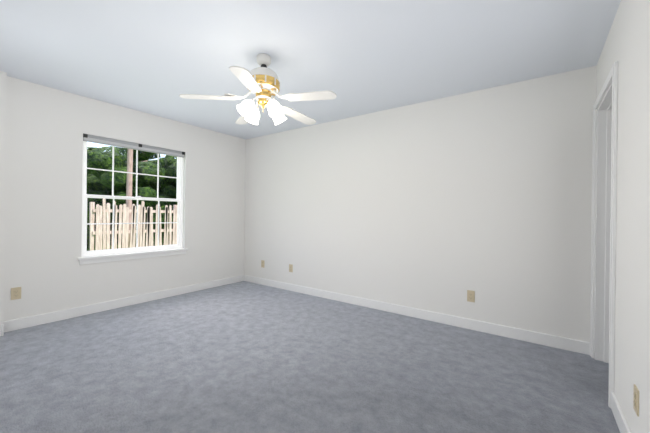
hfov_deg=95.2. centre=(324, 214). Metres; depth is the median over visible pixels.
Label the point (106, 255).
window unit
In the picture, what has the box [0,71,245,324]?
wall
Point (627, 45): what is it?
wall
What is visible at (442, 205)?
wall
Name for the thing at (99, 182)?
trees
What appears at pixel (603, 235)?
door frame
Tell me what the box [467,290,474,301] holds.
electrical outlet
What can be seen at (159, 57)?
ceiling
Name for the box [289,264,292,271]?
electrical outlet
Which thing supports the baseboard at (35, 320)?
attached to the wall at (43, 129)
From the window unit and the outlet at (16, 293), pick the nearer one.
the outlet at (16, 293)
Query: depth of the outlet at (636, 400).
1.37 m
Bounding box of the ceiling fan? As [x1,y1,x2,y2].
[179,53,336,124]
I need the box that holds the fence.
[89,198,176,250]
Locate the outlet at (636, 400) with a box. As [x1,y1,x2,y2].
[633,384,638,415]
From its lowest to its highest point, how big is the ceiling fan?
0.524 m
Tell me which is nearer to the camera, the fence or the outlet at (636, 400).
the outlet at (636, 400)
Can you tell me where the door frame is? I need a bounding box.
[590,61,617,407]
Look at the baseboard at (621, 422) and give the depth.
1.63 m
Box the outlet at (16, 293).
[11,287,20,299]
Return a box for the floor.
[0,281,619,432]
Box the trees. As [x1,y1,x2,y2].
[86,146,176,250]
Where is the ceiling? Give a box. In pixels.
[0,0,620,138]
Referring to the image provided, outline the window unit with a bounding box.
[78,134,187,264]
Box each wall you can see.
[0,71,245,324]
[244,66,595,341]
[594,0,649,432]
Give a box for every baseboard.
[0,321,7,335]
[8,275,243,331]
[244,275,589,354]
[611,392,630,432]
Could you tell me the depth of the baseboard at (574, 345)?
3.18 m
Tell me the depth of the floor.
2.15 m
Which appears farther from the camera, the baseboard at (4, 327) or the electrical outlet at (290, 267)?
the electrical outlet at (290, 267)

